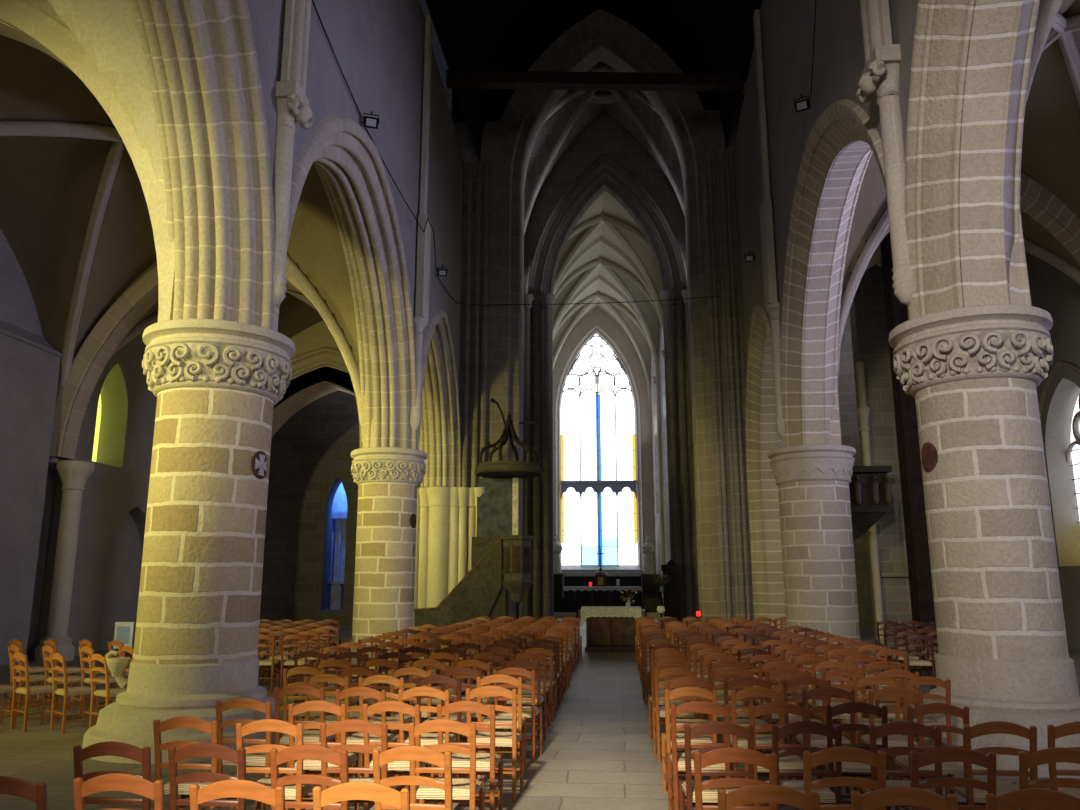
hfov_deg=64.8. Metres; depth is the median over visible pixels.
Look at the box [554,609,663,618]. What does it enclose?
steps
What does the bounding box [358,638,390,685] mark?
chair
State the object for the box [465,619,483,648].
chair
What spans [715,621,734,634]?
chair
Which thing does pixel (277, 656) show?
chair
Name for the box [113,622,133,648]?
notice board
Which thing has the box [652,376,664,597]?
shaft
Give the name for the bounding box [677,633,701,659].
chair
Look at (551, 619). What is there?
chair
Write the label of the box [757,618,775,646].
chair
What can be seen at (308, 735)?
chair
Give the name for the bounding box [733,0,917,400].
wall
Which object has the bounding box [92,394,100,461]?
window
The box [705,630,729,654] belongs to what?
chair
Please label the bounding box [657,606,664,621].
vase
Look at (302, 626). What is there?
chair
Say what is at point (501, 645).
chair
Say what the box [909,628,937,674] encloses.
chair
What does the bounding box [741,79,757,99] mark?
rib
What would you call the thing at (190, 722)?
chair
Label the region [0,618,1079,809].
floor
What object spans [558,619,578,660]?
chair
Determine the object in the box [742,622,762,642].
chair
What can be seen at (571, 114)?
ceiling
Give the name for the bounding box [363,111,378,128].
floodlight
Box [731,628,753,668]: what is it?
chair
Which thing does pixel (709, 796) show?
chair
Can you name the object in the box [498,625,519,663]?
chair
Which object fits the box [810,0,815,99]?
cable
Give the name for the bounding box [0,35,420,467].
ceiling
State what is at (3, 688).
chair
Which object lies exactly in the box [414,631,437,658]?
chair
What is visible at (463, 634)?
chair
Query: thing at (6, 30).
arch
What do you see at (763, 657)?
chair
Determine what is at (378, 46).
wall
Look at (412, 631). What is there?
chair
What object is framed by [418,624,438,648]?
chair
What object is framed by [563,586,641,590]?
altar cloth
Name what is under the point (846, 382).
wall
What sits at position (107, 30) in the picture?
arch
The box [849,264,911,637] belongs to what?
wall
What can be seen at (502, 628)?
chair
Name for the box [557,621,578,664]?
chair
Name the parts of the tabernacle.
gilt door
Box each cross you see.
[251,451,267,478]
[410,513,415,527]
[596,548,604,569]
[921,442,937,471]
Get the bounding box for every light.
[564,415,579,480]
[564,487,580,564]
[581,415,596,480]
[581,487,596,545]
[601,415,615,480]
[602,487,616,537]
[616,415,632,479]
[618,487,634,564]
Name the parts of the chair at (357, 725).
post, rail, rush seat, post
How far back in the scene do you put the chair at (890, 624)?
16.13 m
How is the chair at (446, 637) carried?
on the floor
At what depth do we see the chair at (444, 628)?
14.73 m
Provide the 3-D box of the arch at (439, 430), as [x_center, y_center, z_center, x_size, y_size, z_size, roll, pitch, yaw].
[-2.984,-0.372,21.538,1.164,4.222,6.880,-1,-12,3]
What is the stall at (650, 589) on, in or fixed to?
on the floor
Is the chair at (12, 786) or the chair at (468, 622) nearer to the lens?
the chair at (12, 786)
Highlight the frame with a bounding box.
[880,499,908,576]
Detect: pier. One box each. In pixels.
[413,162,489,634]
[702,152,750,625]
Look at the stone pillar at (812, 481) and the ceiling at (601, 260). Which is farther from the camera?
the ceiling at (601, 260)
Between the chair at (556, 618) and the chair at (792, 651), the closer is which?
the chair at (792, 651)
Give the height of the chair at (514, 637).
0.831 m
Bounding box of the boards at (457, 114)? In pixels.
[451,3,753,122]
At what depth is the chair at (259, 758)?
5.72 m
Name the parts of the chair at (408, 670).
post, rail, rush seat, post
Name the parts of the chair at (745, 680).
post, rush seat, rail, post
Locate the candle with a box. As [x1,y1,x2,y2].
[616,576,619,585]
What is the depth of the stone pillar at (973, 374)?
8.06 m
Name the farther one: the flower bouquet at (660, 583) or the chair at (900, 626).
the flower bouquet at (660, 583)
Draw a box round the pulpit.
[414,398,542,638]
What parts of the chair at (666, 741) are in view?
leg, post, rush seat, rail, post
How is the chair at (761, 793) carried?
on the floor
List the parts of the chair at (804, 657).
post, rail, post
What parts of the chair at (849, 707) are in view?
leg, post, rush seat, rail, post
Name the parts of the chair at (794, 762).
leg, post, rail, rush seat, post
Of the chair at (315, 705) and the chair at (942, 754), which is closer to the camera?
the chair at (942, 754)
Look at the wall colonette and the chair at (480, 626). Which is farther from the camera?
the wall colonette
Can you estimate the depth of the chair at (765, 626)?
15.09 m
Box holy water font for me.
[105,650,130,687]
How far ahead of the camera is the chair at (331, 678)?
7.19 m
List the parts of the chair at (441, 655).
post, rail, rush seat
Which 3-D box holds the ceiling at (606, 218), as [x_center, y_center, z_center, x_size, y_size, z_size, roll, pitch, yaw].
[2.623,-5.308,35.591,6.149,5.671,5.375,-1,-12,5]
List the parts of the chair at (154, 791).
post, rail, post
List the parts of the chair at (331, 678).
post, rail, rush seat, post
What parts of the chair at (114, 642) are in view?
post, rail, post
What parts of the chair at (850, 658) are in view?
post, rail, post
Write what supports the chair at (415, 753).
on the floor
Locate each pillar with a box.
[82,318,294,763]
[345,447,427,662]
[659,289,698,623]
[768,444,865,669]
[888,304,1079,777]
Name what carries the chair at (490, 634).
on the floor
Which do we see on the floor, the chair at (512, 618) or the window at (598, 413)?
the chair at (512, 618)
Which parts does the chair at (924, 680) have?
post, rush seat, rail, post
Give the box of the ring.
[578,64,630,103]
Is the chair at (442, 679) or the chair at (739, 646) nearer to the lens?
the chair at (442, 679)
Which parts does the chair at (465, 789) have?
post, rail, rush seat, post, leg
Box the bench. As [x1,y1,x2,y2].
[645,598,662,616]
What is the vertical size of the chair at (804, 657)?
0.831 m
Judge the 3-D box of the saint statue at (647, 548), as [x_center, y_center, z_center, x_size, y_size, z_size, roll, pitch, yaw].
[5.574,7.704,43.790,0.743,1.960,0.565,-3,-12,14]
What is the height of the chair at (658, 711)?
0.831 m
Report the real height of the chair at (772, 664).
0.831 m
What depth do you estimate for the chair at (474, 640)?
11.68 m
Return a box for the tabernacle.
[594,570,606,585]
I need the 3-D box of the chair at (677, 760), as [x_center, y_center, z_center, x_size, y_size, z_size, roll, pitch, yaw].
[1.067,2.390,5.702,0.402,0.831,0.436,-1,-12,4]
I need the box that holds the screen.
[327,512,346,608]
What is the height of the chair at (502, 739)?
0.831 m
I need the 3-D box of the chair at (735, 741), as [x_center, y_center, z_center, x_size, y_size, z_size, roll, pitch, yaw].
[1.622,2.541,6.428,0.402,0.831,0.436,-1,-12,3]
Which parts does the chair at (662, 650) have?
rail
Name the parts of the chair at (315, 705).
post, leg, rail, rush seat, post, leg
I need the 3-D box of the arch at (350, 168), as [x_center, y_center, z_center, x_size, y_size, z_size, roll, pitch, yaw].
[-3.330,-2.143,14.044,1.164,4.652,8.710,-1,-12,3]
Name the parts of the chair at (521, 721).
post, rail, rush seat, post, leg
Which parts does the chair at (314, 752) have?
post, rail, post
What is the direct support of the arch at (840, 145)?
on the stone pillar at (812, 481)
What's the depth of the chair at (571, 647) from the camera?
15.24 m
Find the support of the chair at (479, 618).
on the floor
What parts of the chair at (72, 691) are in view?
post, rail, post, rush seat, leg, leg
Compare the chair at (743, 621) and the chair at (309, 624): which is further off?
the chair at (743, 621)
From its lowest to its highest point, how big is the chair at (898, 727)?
0.831 m
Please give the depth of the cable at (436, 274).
23.90 m
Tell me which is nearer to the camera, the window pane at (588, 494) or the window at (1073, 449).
the window at (1073, 449)
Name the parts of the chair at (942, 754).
post, rail, post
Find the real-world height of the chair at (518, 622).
0.831 m
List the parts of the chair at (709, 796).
leg, post, rush seat, rail, post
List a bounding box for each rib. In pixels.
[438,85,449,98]
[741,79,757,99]
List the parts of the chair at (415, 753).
post, rail, post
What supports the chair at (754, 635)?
on the floor
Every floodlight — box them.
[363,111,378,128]
[437,265,447,276]
[744,250,754,261]
[794,94,810,112]
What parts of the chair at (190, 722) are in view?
post, leg, rail, rush seat, post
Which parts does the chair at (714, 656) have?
post, rail, rush seat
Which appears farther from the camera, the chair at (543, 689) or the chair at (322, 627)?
the chair at (322, 627)
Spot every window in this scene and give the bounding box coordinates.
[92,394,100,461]
[554,327,644,575]
[1039,360,1079,522]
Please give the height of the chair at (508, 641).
0.831 m
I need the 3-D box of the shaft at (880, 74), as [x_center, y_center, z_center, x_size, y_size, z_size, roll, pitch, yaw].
[3.826,-5.874,9.976,0.523,9.850,0.699,-2,-12,8]
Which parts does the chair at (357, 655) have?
post, rail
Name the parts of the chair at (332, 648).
rail, rush seat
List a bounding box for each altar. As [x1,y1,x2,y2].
[568,589,637,609]
[585,617,635,651]
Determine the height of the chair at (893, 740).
0.831 m
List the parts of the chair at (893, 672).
post, rush seat, rail, post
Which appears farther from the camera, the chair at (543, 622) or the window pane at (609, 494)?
the window pane at (609, 494)
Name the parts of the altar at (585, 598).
panel moulding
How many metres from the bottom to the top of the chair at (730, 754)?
0.831 m
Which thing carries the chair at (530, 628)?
on the floor
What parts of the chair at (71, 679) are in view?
post, rail, post, rush seat, leg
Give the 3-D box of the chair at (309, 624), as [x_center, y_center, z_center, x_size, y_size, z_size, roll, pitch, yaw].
[-4.280,4.542,16.092,0.402,0.831,0.436,0,-12,-2]
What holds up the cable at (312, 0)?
attached to the wall at (378, 46)
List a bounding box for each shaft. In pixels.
[272,0,314,306]
[409,15,431,429]
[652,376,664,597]
[753,9,784,437]
[856,0,915,304]
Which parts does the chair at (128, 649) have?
post, rail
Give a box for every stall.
[554,574,564,597]
[641,574,659,608]
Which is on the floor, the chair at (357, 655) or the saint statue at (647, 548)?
the chair at (357, 655)
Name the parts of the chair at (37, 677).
post, rail, post, rush seat, leg, leg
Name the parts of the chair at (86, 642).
rail, rush seat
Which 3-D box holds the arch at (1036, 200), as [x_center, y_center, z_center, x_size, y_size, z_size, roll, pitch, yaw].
[9.080,-2.258,17.653,6.730,6.381,0.760,-1,-12,5]
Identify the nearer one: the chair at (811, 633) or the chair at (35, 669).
the chair at (35, 669)
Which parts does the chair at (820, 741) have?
leg, post, rush seat, rail, leg, post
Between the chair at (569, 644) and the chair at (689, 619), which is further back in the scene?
the chair at (689, 619)
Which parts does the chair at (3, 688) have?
leg, rush seat, leg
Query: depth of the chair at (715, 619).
18.12 m
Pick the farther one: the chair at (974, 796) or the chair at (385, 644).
the chair at (385, 644)
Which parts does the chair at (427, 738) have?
post, rail, rush seat, post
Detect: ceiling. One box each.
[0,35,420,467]
[425,0,762,160]
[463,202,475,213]
[524,61,684,234]
[553,191,663,332]
[553,243,663,375]
[553,281,655,403]
[838,0,1079,379]
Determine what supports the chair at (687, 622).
on the floor
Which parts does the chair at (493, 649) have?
rail, post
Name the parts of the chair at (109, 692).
post, rail, post, rush seat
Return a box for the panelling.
[565,576,641,608]
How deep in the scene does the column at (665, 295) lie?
30.45 m
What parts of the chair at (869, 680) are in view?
post, rush seat, rail, leg, post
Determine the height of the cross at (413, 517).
0.300 m
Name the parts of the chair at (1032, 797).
post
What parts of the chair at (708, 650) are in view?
post, rail, rush seat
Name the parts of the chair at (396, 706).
post, rail, rush seat, post, leg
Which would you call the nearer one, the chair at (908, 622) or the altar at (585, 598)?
the chair at (908, 622)
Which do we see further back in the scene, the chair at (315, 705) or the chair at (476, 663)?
the chair at (476, 663)
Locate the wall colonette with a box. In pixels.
[856,362,883,639]
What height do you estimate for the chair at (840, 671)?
0.831 m
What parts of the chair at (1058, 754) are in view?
post, rail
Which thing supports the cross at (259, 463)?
attached to the stone pillar at (216, 384)
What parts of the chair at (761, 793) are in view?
post, post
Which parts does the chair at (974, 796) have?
leg, post, rush seat, rail, post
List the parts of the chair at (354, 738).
post, rail, rush seat, post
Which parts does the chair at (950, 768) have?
leg, post, rush seat, rail, post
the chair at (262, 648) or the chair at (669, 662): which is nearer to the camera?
the chair at (669, 662)
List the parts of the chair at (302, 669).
post, rail, rush seat, post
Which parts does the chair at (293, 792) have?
post, leg, rail, rush seat, post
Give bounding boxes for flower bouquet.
[620,591,637,606]
[654,574,668,591]
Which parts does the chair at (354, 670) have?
post, rail, rush seat, post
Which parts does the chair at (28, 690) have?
post, rail, post, rush seat, leg, leg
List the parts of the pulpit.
hand rail, landing panel, panel, post, raised panel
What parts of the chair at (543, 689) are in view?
rail, rush seat, post, leg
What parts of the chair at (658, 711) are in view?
leg, post, rush seat, rail, post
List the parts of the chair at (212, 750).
post, rail, rush seat, post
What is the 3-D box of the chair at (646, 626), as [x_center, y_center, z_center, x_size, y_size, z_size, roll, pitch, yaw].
[1.978,4.403,15.422,0.402,0.831,0.436,-1,-12,3]
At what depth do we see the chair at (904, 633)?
13.36 m
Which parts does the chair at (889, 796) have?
post, post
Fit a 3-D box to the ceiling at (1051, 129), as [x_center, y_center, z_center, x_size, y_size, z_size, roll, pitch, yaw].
[8.329,-3.779,12.597,6.926,5.691,24.366,-1,-12,5]
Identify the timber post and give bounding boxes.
[880,232,936,655]
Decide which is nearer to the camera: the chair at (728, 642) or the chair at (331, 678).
the chair at (331, 678)
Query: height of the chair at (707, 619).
0.831 m
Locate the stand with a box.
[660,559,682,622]
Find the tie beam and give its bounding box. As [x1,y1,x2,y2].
[446,70,747,91]
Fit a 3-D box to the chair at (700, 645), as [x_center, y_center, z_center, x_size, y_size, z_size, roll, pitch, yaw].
[2.076,3.461,10.871,0.402,0.831,0.436,-2,-12,7]
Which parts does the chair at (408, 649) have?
post, rail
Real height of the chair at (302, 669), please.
0.831 m
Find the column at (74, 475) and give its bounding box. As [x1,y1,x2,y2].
[34,460,94,661]
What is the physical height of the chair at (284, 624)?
0.831 m
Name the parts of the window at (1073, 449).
frame, clear glass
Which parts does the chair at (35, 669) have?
rail, post, rush seat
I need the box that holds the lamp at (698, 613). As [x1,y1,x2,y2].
[695,611,701,617]
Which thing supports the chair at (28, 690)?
on the floor
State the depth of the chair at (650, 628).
14.52 m
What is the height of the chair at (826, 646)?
0.831 m
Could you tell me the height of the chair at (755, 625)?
0.831 m
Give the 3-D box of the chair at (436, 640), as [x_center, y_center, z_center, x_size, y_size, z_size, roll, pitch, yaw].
[-1.387,3.652,11.796,0.402,0.831,0.436,-1,-12,7]
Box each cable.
[312,0,362,119]
[362,121,436,270]
[436,274,490,305]
[488,296,720,304]
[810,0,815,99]
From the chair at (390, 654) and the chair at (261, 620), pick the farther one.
the chair at (261, 620)
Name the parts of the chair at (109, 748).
post, rail, rush seat, post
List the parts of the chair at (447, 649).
post, rail, rush seat, post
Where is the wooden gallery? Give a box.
[849,465,892,540]
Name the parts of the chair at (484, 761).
post, rail, rush seat, post, leg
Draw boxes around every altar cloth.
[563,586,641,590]
[580,606,641,625]
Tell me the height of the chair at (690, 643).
0.831 m
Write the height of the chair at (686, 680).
0.831 m
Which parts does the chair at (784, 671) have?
leg, post, rush seat, rail, post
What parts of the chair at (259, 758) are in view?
post, rail, rush seat, post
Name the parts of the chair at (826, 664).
post, rush seat, rail, post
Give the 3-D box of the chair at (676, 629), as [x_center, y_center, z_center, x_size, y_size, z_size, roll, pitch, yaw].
[2.408,4.222,14.548,0.402,0.831,0.436,-1,-12,4]
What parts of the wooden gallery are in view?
cornice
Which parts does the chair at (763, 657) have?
post, rail, post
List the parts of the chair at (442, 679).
post, rail, rush seat, post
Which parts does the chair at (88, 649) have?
post, rail, post, rush seat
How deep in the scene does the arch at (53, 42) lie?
9.78 m
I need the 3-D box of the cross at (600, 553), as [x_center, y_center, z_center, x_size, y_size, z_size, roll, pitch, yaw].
[2.832,7.215,39.878,0.400,1.000,0.200,-1,-12,5]
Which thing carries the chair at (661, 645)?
on the floor
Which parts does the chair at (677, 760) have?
leg, post, rush seat, rail, post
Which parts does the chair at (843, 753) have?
post, rail, post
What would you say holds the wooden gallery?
attached to the wall at (846, 382)
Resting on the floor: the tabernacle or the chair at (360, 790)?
the chair at (360, 790)
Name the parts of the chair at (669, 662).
leg, post, rush seat, rail, post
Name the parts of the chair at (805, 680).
post, rush seat, rail, post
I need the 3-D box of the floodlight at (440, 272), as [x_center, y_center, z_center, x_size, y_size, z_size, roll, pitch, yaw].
[-2.378,-3.272,20.703,0.256,0.286,0.149,4,-12,-17]
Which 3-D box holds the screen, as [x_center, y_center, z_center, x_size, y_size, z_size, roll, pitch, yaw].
[-7.586,6.019,33.017,1.350,3.700,0.400,-1,-12,5]
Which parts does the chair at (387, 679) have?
post, rail, rush seat, post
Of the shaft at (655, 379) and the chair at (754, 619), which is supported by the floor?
the chair at (754, 619)
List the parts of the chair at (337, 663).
post, rail, rush seat, post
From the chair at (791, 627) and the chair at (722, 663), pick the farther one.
the chair at (791, 627)
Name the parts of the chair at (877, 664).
post, rush seat, rail, post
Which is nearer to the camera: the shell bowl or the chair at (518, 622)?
the shell bowl
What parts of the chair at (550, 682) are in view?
rail, rush seat, post, leg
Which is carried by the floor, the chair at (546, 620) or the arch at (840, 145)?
the chair at (546, 620)
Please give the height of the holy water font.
0.369 m
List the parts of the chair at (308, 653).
post, rail, post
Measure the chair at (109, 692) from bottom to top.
0.831 m
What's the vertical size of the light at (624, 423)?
3.720 m
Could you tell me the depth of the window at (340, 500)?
33.77 m
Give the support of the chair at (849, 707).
on the floor
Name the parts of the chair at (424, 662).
post, rush seat, rail, post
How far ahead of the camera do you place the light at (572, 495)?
46.49 m
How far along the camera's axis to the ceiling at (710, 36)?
25.00 m
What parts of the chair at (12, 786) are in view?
rail, post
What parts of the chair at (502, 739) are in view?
post, rail, rush seat, post, leg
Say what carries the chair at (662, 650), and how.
on the floor
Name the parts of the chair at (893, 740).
leg, post, rush seat, rail, post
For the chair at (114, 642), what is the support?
on the floor
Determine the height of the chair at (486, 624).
0.831 m
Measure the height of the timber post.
10.000 m
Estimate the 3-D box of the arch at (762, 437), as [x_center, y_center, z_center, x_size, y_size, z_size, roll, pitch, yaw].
[5.920,1.581,20.491,1.120,8.413,6.446,-1,-12,7]
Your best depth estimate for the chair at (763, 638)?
12.14 m
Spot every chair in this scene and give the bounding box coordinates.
[0,685,19,727]
[0,776,46,809]
[8,645,51,714]
[9,639,50,699]
[10,652,60,731]
[42,645,85,713]
[44,639,80,700]
[50,653,99,733]
[73,741,184,809]
[73,773,164,809]
[79,639,118,704]
[79,646,116,716]
[88,654,126,727]
[108,640,128,703]
[119,646,133,682]
[153,716,236,808]
[168,743,258,809]
[189,779,284,809]
[216,698,288,809]
[236,719,320,809]
[257,628,278,670]
[257,632,264,682]
[257,634,279,692]
[258,619,275,640]
[259,623,278,666]
[259,626,265,671]
[265,625,290,673]
[265,631,294,684]
[266,621,288,660]
[270,744,348,809]
[274,684,336,777]
[275,623,298,666]
[276,619,294,639]
[279,628,306,678]
[280,634,310,688]
[283,666,335,745]
[288,700,360,809]
[289,621,308,647]
[291,625,315,665]
[294,631,319,682]
[294,651,335,719]
[299,619,319,648]
[302,623,326,650]
[304,674,359,752]
[307,628,335,674]
[312,621,334,660]
[313,781,409,809]
[314,660,358,735]
[316,626,341,669]
[319,619,340,660]
[320,646,357,704]
[320,719,401,809]
[335,652,369,704]
[335,686,399,802]
[336,667,386,759]
[337,642,373,684]
[357,646,387,705]
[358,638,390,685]
[358,675,413,776]
[361,659,407,735]
[362,701,433,809]
[370,635,398,669]
[372,746,452,809]
[374,642,408,703]
[378,652,415,716]
[382,631,407,676]
[390,667,437,748]
[391,638,423,675]
[396,629,419,652]
[398,646,435,705]
[398,687,458,789]
[404,635,432,684]
[405,626,430,652]
[408,659,452,717]
[409,719,484,809]
[411,642,440,705]
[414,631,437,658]
[416,675,466,776]
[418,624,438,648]
[423,638,450,685]
[425,652,466,718]
[427,629,449,653]
[434,626,455,648]
[435,647,473,713]
[437,701,502,809]
[438,635,463,665]
[440,667,486,739]
[444,624,467,648]
[446,632,470,659]
[451,622,470,641]
[451,642,485,693]
[452,660,493,704]
[453,629,477,653]
[459,621,477,644]
[461,638,488,695]
[463,627,485,652]
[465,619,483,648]
[466,686,523,801]
[468,635,498,680]
[469,625,489,648]
[469,652,509,719]
[472,617,488,626]
[476,616,492,626]
[476,674,525,776]
[477,622,497,644]
[478,632,505,674]
[480,647,511,715]
[483,621,502,629]
[486,629,509,658]
[486,643,518,704]
[489,619,506,658]
[491,627,513,657]
[493,667,541,762]
[494,639,521,667]
[495,617,511,625]
[497,616,513,628]
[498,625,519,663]
[501,623,523,645]
[501,635,526,694]
[502,659,545,741]
[508,621,527,641]
[510,632,534,659]
[511,653,549,726]
[513,619,530,627]
[514,629,537,653]
[515,617,531,630]
[519,616,535,621]
[519,627,541,649]
[520,648,555,720]
[524,625,544,645]
[527,623,546,645]
[527,643,560,710]
[531,621,550,635]
[531,639,562,698]
[536,619,553,633]
[537,636,564,691]
[538,618,555,636]
[540,616,557,628]
[542,632,569,688]
[544,629,570,682]
[546,627,568,652]
[552,623,574,667]
[552,625,573,672]
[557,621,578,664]
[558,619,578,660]
[562,616,578,634]
[562,618,581,657]
[635,618,652,654]
[635,619,654,660]
[637,625,659,670]
[639,621,658,642]
[639,630,663,679]
[640,623,659,645]
[640,627,663,652]
[641,633,665,675]
[642,639,671,702]
[644,636,670,694]
[648,659,689,739]
[649,643,679,695]
[651,648,683,718]
[651,653,686,726]
[652,667,697,761]
[658,616,675,634]
[661,618,678,637]
[661,686,717,792]
[662,619,680,639]
[665,621,684,642]
[665,676,712,753]
[666,623,685,645]
[667,701,730,809]
[669,625,689,649]
[670,628,692,650]
[673,630,697,654]
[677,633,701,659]
[678,721,753,809]
[681,636,707,664]
[683,618,701,631]
[684,640,713,671]
[686,620,704,633]
[687,643,718,701]
[690,621,709,636]
[693,623,713,649]
[693,648,726,718]
[694,747,776,809]
[697,625,718,649]
[699,653,736,719]
[700,627,722,650]
[703,660,746,719]
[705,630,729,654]
[706,617,722,624]
[708,667,753,739]
[709,618,726,649]
[712,633,737,660]
[713,620,731,633]
[714,636,741,670]
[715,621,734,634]
[717,784,819,809]
[719,623,739,650]
[719,639,748,702]
[721,676,771,777]
[724,625,747,654]
[724,687,784,779]
[727,644,759,705]
[730,617,746,624]
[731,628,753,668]
[732,618,749,626]
[733,630,760,655]
[736,648,772,721]
[737,620,755,639]
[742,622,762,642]
[742,633,769,676]
[744,702,810,809]
[746,654,782,706]
[750,623,770,645]
[750,636,779,683]
[753,617,770,629]
[754,625,776,649]
[755,661,798,733]
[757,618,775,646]
[758,668,808,750]
[759,640,789,695]
[759,721,841,809]
[763,628,785,650]
[771,630,795,655]
[771,644,802,706]
[775,617,785,635]
[776,676,830,779]
[777,649,815,717]
[778,633,804,661]
[780,619,785,628]
[781,626,806,650]
[788,654,827,719]
[790,637,817,667]
[794,628,816,655]
[794,687,856,793]
[797,640,826,702]
[803,746,885,809]
[804,631,829,660]
[808,644,843,697]
[808,661,850,737]
[809,633,839,660]
[812,668,866,749]
[817,649,857,717]
[817,702,890,809]
[826,637,853,677]
[832,655,876,721]
[840,641,870,688]
[841,676,903,779]
[851,644,886,713]
[851,787,957,809]
[857,721,942,806]
[858,687,925,793]
[861,661,902,706]
[865,669,918,750]
[866,649,908,705]
[875,620,897,660]
[880,623,905,662]
[881,628,908,671]
[889,676,953,780]
[891,625,915,668]
[891,631,922,685]
[891,703,969,809]
[902,621,922,655]
[902,635,935,689]
[908,623,934,665]
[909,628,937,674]
[910,747,995,809]
[918,625,936,671]
[923,631,937,676]
[945,721,1037,809]
[985,788,1079,809]
[1018,747,1079,809]
[1028,721,1079,798]
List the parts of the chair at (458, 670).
post, rail, rush seat, post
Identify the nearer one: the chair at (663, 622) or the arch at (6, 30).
the arch at (6, 30)
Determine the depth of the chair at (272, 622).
16.90 m
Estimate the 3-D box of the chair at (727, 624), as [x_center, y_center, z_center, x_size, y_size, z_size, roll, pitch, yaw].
[3.574,4.529,16.029,0.402,0.831,0.436,-2,-12,8]
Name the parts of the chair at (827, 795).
post, rush seat, rail, post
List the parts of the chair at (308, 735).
post, rail, rush seat, post, leg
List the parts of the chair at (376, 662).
post, rush seat, rail, post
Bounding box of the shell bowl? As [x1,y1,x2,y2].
[106,657,130,676]
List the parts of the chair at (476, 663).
post, rail, rush seat, post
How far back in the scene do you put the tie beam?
22.20 m
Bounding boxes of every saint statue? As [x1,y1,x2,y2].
[553,535,562,573]
[641,536,654,573]
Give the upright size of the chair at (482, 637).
0.831 m
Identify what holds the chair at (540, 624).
on the floor
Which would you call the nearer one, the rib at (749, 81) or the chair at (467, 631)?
the chair at (467, 631)
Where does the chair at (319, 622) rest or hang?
on the floor
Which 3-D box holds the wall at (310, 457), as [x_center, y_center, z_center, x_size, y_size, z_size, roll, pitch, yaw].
[-7.948,1.818,32.947,14.100,13.000,0.700,-1,-12,5]
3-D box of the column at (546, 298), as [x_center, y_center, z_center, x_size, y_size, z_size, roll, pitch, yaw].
[-0.108,1.859,30.975,1.390,12.120,0.910,-1,-12,5]
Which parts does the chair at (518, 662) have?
post, rail, rush seat, post, leg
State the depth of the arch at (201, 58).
8.97 m
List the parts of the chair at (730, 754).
post, rail, post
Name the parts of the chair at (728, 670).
post, rail, rush seat, post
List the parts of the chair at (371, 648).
post, rail, post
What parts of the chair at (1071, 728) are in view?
post, rush seat, rail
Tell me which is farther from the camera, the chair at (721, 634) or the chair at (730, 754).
the chair at (721, 634)
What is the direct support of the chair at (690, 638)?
on the floor
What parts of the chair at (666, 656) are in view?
rush seat, rail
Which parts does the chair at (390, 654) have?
post, rail, rush seat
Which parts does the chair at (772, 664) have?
post, rail, post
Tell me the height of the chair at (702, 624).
0.831 m
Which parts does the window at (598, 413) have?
border glass, border glass, tinted pane, border glass, tracery glass, border glass, sloping sill, tinted pane, border glass, border glass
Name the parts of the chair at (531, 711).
post, rail, rush seat, post, leg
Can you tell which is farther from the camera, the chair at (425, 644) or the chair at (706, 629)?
the chair at (706, 629)
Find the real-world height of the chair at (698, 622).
0.831 m
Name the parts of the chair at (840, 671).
post, rush seat, rail, post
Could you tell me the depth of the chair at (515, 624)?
16.13 m
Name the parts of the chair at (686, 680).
post, rail, rush seat, post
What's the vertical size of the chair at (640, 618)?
0.831 m
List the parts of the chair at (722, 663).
post, rush seat, rail, post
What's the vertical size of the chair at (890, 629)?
0.831 m
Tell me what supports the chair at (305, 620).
on the floor
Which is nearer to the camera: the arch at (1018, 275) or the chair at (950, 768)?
the chair at (950, 768)
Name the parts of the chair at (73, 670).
post, rail, post, rush seat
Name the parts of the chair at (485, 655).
post, rail, post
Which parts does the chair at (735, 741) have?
post, rush seat, rail, post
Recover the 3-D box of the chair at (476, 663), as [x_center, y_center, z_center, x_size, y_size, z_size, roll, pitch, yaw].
[-0.668,2.999,8.644,0.402,0.831,0.436,-1,-12,5]
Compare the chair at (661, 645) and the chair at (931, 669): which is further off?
the chair at (931, 669)
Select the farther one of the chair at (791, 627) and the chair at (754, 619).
the chair at (754, 619)
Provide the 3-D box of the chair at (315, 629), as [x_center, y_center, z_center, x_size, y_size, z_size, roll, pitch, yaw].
[-3.696,4.182,14.353,0.402,0.831,0.436,-1,-12,4]
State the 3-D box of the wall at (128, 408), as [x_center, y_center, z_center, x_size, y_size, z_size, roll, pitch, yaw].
[-11.748,-1.743,10.816,0.900,11.000,30.200,-1,-12,5]
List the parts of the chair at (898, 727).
leg, post, rush seat, rail, post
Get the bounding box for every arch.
[0,0,87,52]
[0,0,174,321]
[44,0,163,178]
[49,266,373,459]
[131,0,274,329]
[273,114,416,449]
[273,346,420,487]
[417,309,460,487]
[486,9,735,622]
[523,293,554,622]
[524,112,686,617]
[553,237,661,323]
[553,275,658,375]
[745,304,785,628]
[780,99,910,447]
[829,172,1079,444]
[905,0,1039,319]
[1009,208,1030,305]
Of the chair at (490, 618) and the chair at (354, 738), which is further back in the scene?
the chair at (490, 618)
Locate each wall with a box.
[0,229,156,659]
[0,319,62,666]
[37,457,149,656]
[49,261,362,459]
[247,0,464,486]
[260,390,359,625]
[271,320,420,486]
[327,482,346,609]
[454,121,499,572]
[553,307,655,573]
[650,318,669,597]
[705,109,873,627]
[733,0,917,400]
[837,347,841,444]
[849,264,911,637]
[1025,251,1079,650]
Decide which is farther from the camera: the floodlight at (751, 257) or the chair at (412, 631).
the floodlight at (751, 257)
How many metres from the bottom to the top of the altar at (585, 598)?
1.060 m
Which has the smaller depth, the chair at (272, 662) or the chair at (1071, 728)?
the chair at (1071, 728)

